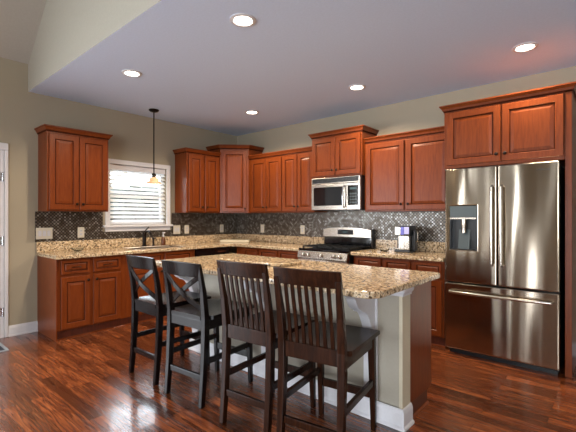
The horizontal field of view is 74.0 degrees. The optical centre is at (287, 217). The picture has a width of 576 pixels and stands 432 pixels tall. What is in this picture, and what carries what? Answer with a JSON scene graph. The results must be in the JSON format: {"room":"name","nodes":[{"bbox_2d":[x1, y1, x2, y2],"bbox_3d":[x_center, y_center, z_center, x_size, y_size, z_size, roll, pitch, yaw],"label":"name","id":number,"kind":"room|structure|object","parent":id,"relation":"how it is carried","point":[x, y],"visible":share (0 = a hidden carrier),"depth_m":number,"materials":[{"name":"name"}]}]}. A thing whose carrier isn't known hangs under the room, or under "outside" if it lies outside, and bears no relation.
{"room":"kitchen","nodes":[
{"label":"kitchen","id":0,"kind":"room"},
{"bbox_2d":[0,0,46,63],"bbox_3d":[-1.855,-3.411,-0.473,8.260,3.547,6.075,0,0,41],"label":"vault","id":1,"kind":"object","parent":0,"point":[20,20],"depth_m":4.04,"materials":[{"name":"paint"}]},
{"bbox_2d":[28,0,160,90],"bbox_3d":[0.093,-3.239,1.783,8.000,3.610,0.092,0,0,41],"label":"wall","id":2,"kind":"structure","parent":0,"point":[68,29],"depth_m":3.51,"materials":[{"name":"paint"}]},
{"bbox_2d":[0,57,236,325],"bbox_3d":[-3.892,-0.213,3.388,0.130,3.062,9.260,0,0,41],"label":"wall","id":3,"kind":"structure","parent":0,"point":[22,111],"depth_m":4.41,"materials":[{"name":"beige paint"}]},
{"bbox_2d":[0,142,7,337],"bbox_3d":[-3.452,0.253,3.828,0.146,2.130,1.062,0,0,37],"label":"door","id":4,"kind":"structure","parent":3,"relation":"in","point":[3,146],"depth_m":4.18,"materials":[{"name":"paint"}]},
{"bbox_2d":[8,321,37,336],"bbox_3d":[-2.985,1.259,4.318,0.026,0.118,0.287,0,0,41],"label":"baseboard","id":5,"kind":"structure","parent":3,"relation":"attached to","point":[29,327],"depth_m":4.31,"materials":[{"name":"white paint"}]},
{"bbox_2d":[36,228,52,238],"bbox_3d":[-2.852,0.190,4.475,0.009,0.132,0.172,0,0,41],"label":"switch plate","id":6,"kind":"object","parent":3,"relation":"attached to","point":[41,233],"visible":1,"depth_m":4.47,"materials":[{"name":"beige plastic"}]},
{"bbox_2d":[34,124,112,211],"bbox_3d":[-2.546,-0.544,4.574,0.357,0.955,0.750,0,0,41],"label":"upper cabinet","id":7,"kind":"object","parent":3,"relation":"attached to","point":[72,163],"visible":1,"depth_m":4.42,"materials":[{"name":"brown wood"}]},
{"bbox_2d":[78,227,83,237],"bbox_3d":[-2.588,0.190,4.781,0.009,0.132,0.080,0,0,41],"label":"outlet plate","id":8,"kind":"object","parent":3,"relation":"attached to","point":[80,229],"visible":1,"depth_m":4.78,"materials":[{"name":"beige plastic"}]},
{"bbox_2d":[35,211,236,241],"bbox_3d":[-1.908,0.111,5.580,0.006,0.354,3.090,0,0,41],"label":"backsplash","id":9,"kind":"structure","parent":3,"relation":"attached to","point":[65,225],"depth_m":5.01,"materials":[{"name":"tile"}]},
{"bbox_2d":[36,234,236,251],"bbox_3d":[-1.904,0.347,5.565,0.020,0.118,3.052,0,0,41],"label":"backsplash","id":10,"kind":"structure","parent":3,"relation":"attached to","point":[123,242],"depth_m":5.15,"materials":[{"name":"stone"}]},
{"bbox_2d":[103,158,172,231],"bbox_3d":[-2.110,-0.290,5.394,0.165,0.963,1.015,0,0,41],"label":"window","id":11,"kind":"structure","parent":3,"relation":"in","point":[126,227],"depth_m":5.39,"materials":[{"name":"white paint"}]},
{"bbox_2d":[110,164,164,224],"bbox_3d":[-2.114,-0.305,5.398,0.056,0.810,0.823,0,0,41],"label":"window blind","id":12,"kind":"object","parent":11,"relation":"attached to","point":[115,168],"visible":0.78,"depth_m":5.37,"materials":[{"name":"white paint"}]},
{"bbox_2d":[173,225,179,233],"bbox_3d":[-1.691,0.190,5.819,0.009,0.132,0.122,0,0,41],"label":"switch plate","id":13,"kind":"object","parent":3,"relation":"attached to","point":[176,228],"visible":1,"depth_m":5.81,"materials":[{"name":"beige plastic"}]},
{"bbox_2d":[185,225,188,233],"bbox_3d":[-1.576,0.190,5.953,0.009,0.132,0.080,0,0,41],"label":"outlet plate","id":14,"kind":"object","parent":3,"relation":"attached to","point":[186,226],"visible":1,"depth_m":5.95,"materials":[{"name":"beige plastic"}]},
{"bbox_2d":[173,147,220,212],"bbox_3d":[-1.395,-0.541,5.907,0.357,0.948,0.655,0,0,41],"label":"upper cabinet","id":15,"kind":"object","parent":3,"relation":"attached to","point":[197,172],"visible":1,"depth_m":5.76,"materials":[{"name":"brown wood"}]},
{"bbox_2d":[0,317,575,431],"bbox_3d":[-0.815,1.378,0.732,8.260,0.120,9.260,0,0,41],"label":"floor","id":16,"kind":"structure","parent":0,"point":[84,383],"depth_m":2.83,"materials":[{"name":"brown wood"}]},
{"bbox_2d":[0,343,8,351],"bbox_3d":[-3.182,1.312,3.621,0.437,0.010,0.797,0,0,41],"label":"door mat","id":17,"kind":"object","parent":16,"relation":"on","point":[3,348],"visible":1,"depth_m":3.81,"materials":[{"name":"white fabric"}]},
{"bbox_2d":[37,255,124,341],"bbox_3d":[-2.415,0.882,4.506,0.642,0.871,0.756,0,0,41],"label":"base cabinet","id":18,"kind":"object","parent":16,"relation":"on","point":[76,297],"visible":0.93,"depth_m":4.27,"materials":[{"name":"brown wood"}]},
{"bbox_2d":[36,234,323,259],"bbox_3d":[-1.176,0.367,4.954,1.934,0.158,3.080,0,0,41],"label":"countertop","id":19,"kind":"structure","parent":18,"relation":"on","point":[56,250],"depth_m":5.29,"materials":[{"name":"stone"}]},
{"bbox_2d":[72,247,84,250],"bbox_3d":[-2.515,0.384,4.578,0.144,0.042,0.140,0,0,41],"label":"glass bowl","id":20,"kind":"object","parent":19,"relation":"on","point":[73,248],"visible":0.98,"depth_m":4.54,"materials":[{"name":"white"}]},
{"bbox_2d":[142,227,152,245],"bbox_3d":[-1.918,0.270,5.282,0.250,0.271,0.114,0,0,41],"label":"faucet","id":21,"kind":"object","parent":19,"relation":"on","point":[145,232],"visible":0.95,"depth_m":5.30,"materials":[{"name":"brown metal"}]},
{"bbox_2d":[123,245,183,249],"bbox_3d":[-1.812,0.489,5.147,0.412,0.178,0.732,0,0,41],"label":"sink","id":22,"kind":"object","parent":19,"relation":"in","point":[157,246],"visible":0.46,"depth_m":5.25,"materials":[{"name":"metal"}]},
{"bbox_2d":[161,232,164,244],"bbox_3d":[-1.806,0.311,5.544,0.070,0.188,0.060,0,0,41],"label":"soap bottle","id":23,"kind":"object","parent":19,"relation":"on","point":[163,237],"visible":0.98,"depth_m":5.52,"materials":[{"name":"orange plastic"}]},
{"bbox_2d":[220,239,249,241],"bbox_3d":[-0.868,0.388,6.287,0.470,0.034,0.200,0,0,0],"label":"cutting board","id":24,"kind":"object","parent":19,"relation":"on","point":[222,240],"visible":0.98,"depth_m":6.19,"materials":[{"name":"wood"}]},
{"bbox_2d":[124,249,194,325],"bbox_3d":[-1.840,0.882,5.172,0.641,0.871,0.999,0,0,41],"label":"base cabinet","id":25,"kind":"object","parent":16,"relation":"on","point":[149,282],"visible":0.36,"depth_m":4.85,"materials":[{"name":"brown wood"}]},
{"bbox_2d":[126,255,210,385],"bbox_3d":[-1.038,0.816,3.312,0.430,1.004,0.592,0,0,40],"label":"bar stool","id":26,"kind":"object","parent":16,"relation":"on","point":[154,304],"visible":0.85,"depth_m":3.15,"materials":[{"name":"brown wood"}]},
{"bbox_2d":[161,260,253,408],"bbox_3d":[-0.616,0.816,2.948,0.430,1.004,0.592,0,0,36],"label":"bar stool","id":27,"kind":"object","parent":16,"relation":"on","point":[204,315],"visible":0.88,"depth_m":2.78,"materials":[{"name":"brown wood"}]},
{"bbox_2d":[195,247,228,256],"bbox_3d":[-1.300,0.884,5.770,0.639,0.868,0.598,0,0,41],"label":"dishwasher","id":28,"kind":"object","parent":16,"relation":"on","point":[220,250],"visible":0.2,"depth_m":5.57,"materials":[{"name":"black plastic"}]},
{"bbox_2d":[216,260,318,431],"bbox_3d":[-0.132,0.795,2.542,0.430,1.046,0.584,0,0,36],"label":"bar stool","id":29,"kind":"object","parent":16,"relation":"on","point":[260,328],"visible":0.88,"depth_m":2.37,"materials":[{"name":"brown wood"}]},
{"bbox_2d":[237,247,299,258],"bbox_3d":[-0.133,0.882,5.663,1.267,0.871,0.641,0,0,41],"label":"base cabinet","id":30,"kind":"object","parent":16,"relation":"on","point":[288,254],"visible":0.12,"depth_m":5.41,"materials":[{"name":"brown wood"}]},
{"bbox_2d":[174,274,430,431],"bbox_3d":[-0.050,0.882,3.193,2.276,0.871,0.826,0,0,41],"label":"kitchen island","id":31,"kind":"object","parent":16,"relation":"on","point":[402,319],"visible":0.37,"depth_m":2.54,"materials":[{"name":"beige paint"}]},
{"bbox_2d":[156,253,439,298],"bbox_3d":[-0.083,0.426,3.175,2.314,0.040,1.015,0,0,41],"label":"island countertop","id":32,"kind":"structure","parent":31,"relation":"on","point":[359,281],"depth_m":2.66,"materials":[{"name":"stone"}]},
{"bbox_2d":[220,255,301,265],"bbox_3d":[-0.235,0.392,3.469,0.800,0.026,0.380,0,0,41],"label":"serving board","id":33,"kind":"object","parent":32,"relation":"on","point":[270,261],"visible":0.92,"depth_m":3.36,"materials":[{"name":"stone"}]},
{"bbox_2d":[273,266,379,431],"bbox_3d":[0.233,0.795,2.233,0.430,1.046,0.584,0,0,32],"label":"bar stool","id":34,"kind":"object","parent":16,"relation":"on","point":[340,345],"visible":1,"depth_m":2.08,"materials":[{"name":"brown wood"}]},
{"bbox_2d":[297,227,373,264],"bbox_3d":[0.602,0.716,4.933,0.745,1.165,0.713,0,0,41],"label":"gas range","id":35,"kind":"object","parent":16,"relation":"on","point":[339,242],"visible":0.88,"depth_m":4.93,"materials":[{"name":"silver metal"}]},
{"bbox_2d":[299,247,373,252],"bbox_3d":[0.627,0.410,4.963,0.745,0.024,0.635,0,0,41],"label":"cooktop","id":36,"kind":"object","parent":35,"relation":"in","point":[304,249],"depth_m":4.73,"materials":[{"name":"metal"}]},
{"bbox_2d":[354,255,446,347],"bbox_3d":[1.349,0.882,4.384,1.049,0.871,0.641,0,0,41],"label":"base cabinet","id":37,"kind":"object","parent":16,"relation":"on","point":[438,285],"visible":0.2,"depth_m":3.90,"materials":[{"name":"brown wood"}]},
{"bbox_2d":[351,239,444,261],"bbox_3d":[1.345,0.367,4.382,1.066,0.158,0.636,0,0,41],"label":"countertop","id":38,"kind":"structure","parent":37,"relation":"on","point":[427,251],"depth_m":4.39,"materials":[{"name":"stone"}]},
{"bbox_2d":[394,226,417,252],"bbox_3d":[1.383,0.253,4.438,0.247,0.306,0.166,0,0,41],"label":"coffee maker","id":39,"kind":"object","parent":38,"relation":"on","point":[407,236],"visible":1,"depth_m":4.39,"materials":[{"name":"black plastic"}]},
{"bbox_2d":[445,161,564,374],"bbox_3d":[2.067,0.427,3.644,0.912,1.782,0.762,0,0,41],"label":"refrigerator","id":40,"kind":"object","parent":16,"relation":"on","point":[505,224],"visible":1,"depth_m":3.36,"materials":[{"name":"silver metal"}]},
{"bbox_2d":[439,81,575,377],"bbox_3d":[2.127,0.111,3.680,1.096,2.412,0.692,0,0,41],"label":"upper cabinet","id":41,"kind":"object","parent":16,"relation":"on","point":[538,124],"visible":0.98,"depth_m":3.33,"materials":[{"name":"brown wood"}]},
{"bbox_2d":[28,0,575,135],"bbox_3d":[1.138,-1.483,2.993,8.260,0.100,3.285,0,0,41],"label":"ceiling","id":42,"kind":"structure","parent":0,"point":[299,60],"depth_m":3.41,"materials":[{"name":"white paint"}]},
{"bbox_2d":[122,69,141,76],"bbox_3d":[-1.551,-1.427,3.800,0.190,0.012,0.190,0,0,41],"label":"recessed light","id":43,"kind":"object","parent":42,"relation":"in","point":[128,72],"visible":1,"depth_m":3.78,"materials":[{"name":"white paint"}]},
{"bbox_2d":[146,108,160,184],"bbox_3d":[-1.789,-0.938,5.100,0.194,0.988,0.194,0,0,41],"label":"pendant light","id":44,"kind":"object","parent":42,"relation":"hanging from","point":[153,180],"visible":1,"depth_m":5.09,"materials":[{"name":"brown metal"}]},
{"bbox_2d":[230,13,255,26],"bbox_3d":[-0.327,-1.427,2.778,0.190,0.012,0.190,0,0,41],"label":"recessed light","id":45,"kind":"object","parent":42,"relation":"in","point":[239,19],"visible":1,"depth_m":2.76,"materials":[{"name":"white paint"}]},
{"bbox_2d":[245,110,258,113],"bbox_3d":[-0.490,-1.427,5.209,0.190,0.012,0.190,0,0,41],"label":"recessed light","id":46,"kind":"object","parent":42,"relation":"in","point":[247,111],"visible":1,"depth_m":5.19,"materials":[{"name":"white paint"}]},
{"bbox_2d":[348,84,365,89],"bbox_3d":[0.759,-1.427,4.209,0.190,0.012,0.190,0,0,41],"label":"recessed light","id":47,"kind":"object","parent":42,"relation":"in","point":[355,86],"visible":1,"depth_m":4.19,"materials":[{"name":"white paint"}]},
{"bbox_2d":[512,42,538,52],"bbox_3d":[1.996,-1.427,3.219,0.190,0.012,0.190,0,0,41],"label":"recessed light","id":48,"kind":"object","parent":42,"relation":"in","point":[524,47],"visible":1,"depth_m":3.20,"materials":[{"name":"white paint"}]},
{"bbox_2d":[237,66,575,248],"bbox_3d":[2.218,-0.058,4.145,8.130,2.751,0.130,0,0,41],"label":"wall","id":49,"kind":"structure","parent":0,"point":[425,112],"depth_m":4.75,"materials":[{"name":"beige paint"}]},
{"bbox_2d":[206,144,263,212],"bbox_3d":[-0.867,-0.607,6.274,0.677,1.080,0.677,0,0,41],"label":"upper cabinet","id":50,"kind":"object","parent":49,"relation":"attached to","point":[234,161],"visible":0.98,"depth_m":6.07,"materials":[{"name":"brown wood"}]},
{"bbox_2d":[247,151,281,212],"bbox_3d":[-0.270,-0.521,5.970,0.706,0.908,0.356,0,0,41],"label":"upper cabinet","id":51,"kind":"object","parent":49,"relation":"attached to","point":[265,169],"visible":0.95,"depth_m":5.85,"materials":[{"name":"brown wood"}]},
{"bbox_2d":[237,234,323,244],"bbox_3d":[-0.171,0.347,6.098,1.906,0.118,0.020,0,0,41],"label":"backsplash","id":52,"kind":"structure","parent":49,"relation":"attached to","point":[253,237],"depth_m":6.00,"materials":[{"name":"stone"}]},
{"bbox_2d":[300,225,304,233],"bbox_3d":[0.218,0.188,5.769,0.080,0.132,0.009,0,0,41],"label":"outlet plate","id":53,"kind":"object","parent":49,"relation":"attached to","point":[302,227],"visible":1,"depth_m":5.77,"materials":[{"name":"beige plastic"}]},
{"bbox_2d":[281,146,326,212],"bbox_3d":[0.221,-0.521,5.545,0.591,0.908,0.356,0,0,41],"label":"upper cabinet","id":54,"kind":"object","parent":49,"relation":"attached to","point":[296,163],"visible":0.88,"depth_m":5.44,"materials":[{"name":"brown wood"}]},
{"bbox_2d":[312,175,364,210],"bbox_3d":[0.709,-0.304,5.052,0.745,0.428,0.448,0,0,41],"label":"microwave","id":55,"kind":"object","parent":49,"relation":"attached to","point":[346,193],"visible":0.97,"depth_m":4.88,"materials":[{"name":"silver metal"}]},
{"bbox_2d":[237,210,444,247],"bbox_3d":[0.533,0.152,5.508,3.782,0.508,0.006,0,0,41],"label":"backsplash","id":56,"kind":"structure","parent":49,"relation":"attached to","point":[430,226],"depth_m":5.26,"materials":[{"name":"tile"}]},
{"bbox_2d":[308,125,378,178],"bbox_3d":[0.721,-0.825,5.075,0.852,0.600,0.417,0,0,41],"label":"upper cabinet","id":57,"kind":"object","parent":49,"relation":"attached to","point":[338,152],"visible":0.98,"depth_m":4.90,"materials":[{"name":"brown wood"}]},
{"bbox_2d":[363,126,445,211],"bbox_3d":[1.439,-0.521,4.494,1.066,0.908,0.356,0,0,41],"label":"upper cabinet","id":58,"kind":"object","parent":49,"relation":"attached to","point":[405,171],"visible":0.86,"depth_m":4.40,"materials":[{"name":"brown wood"}]},
{"bbox_2d":[376,239,444,252],"bbox_3d":[1.546,0.347,4.616,1.066,0.118,0.019,0,0,41],"label":"backsplash","id":59,"kind":"structure","parent":49,"relation":"attached to","point":[427,246],"depth_m":4.55,"materials":[{"name":"stone"}]},
{"label":"outside","id":60,"kind":"structure","parent":0,"visible":0},
{"bbox_3d":[-5.341,1.718,8.603,8.860,0.100,15.000,0,0,41],"label":"ground","id":61,"kind":"structure","parent":60,"visible":0},
{"bbox_2d":[110,185,157,219],"bbox_3d":[-4.259,0.524,9.303,1.498,2.853,7.006,0,0,41],"label":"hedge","id":62,"kind":"object","parent":61,"relation":"on","point":[110,185],"visible":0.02,"depth_m":9.23,"materials":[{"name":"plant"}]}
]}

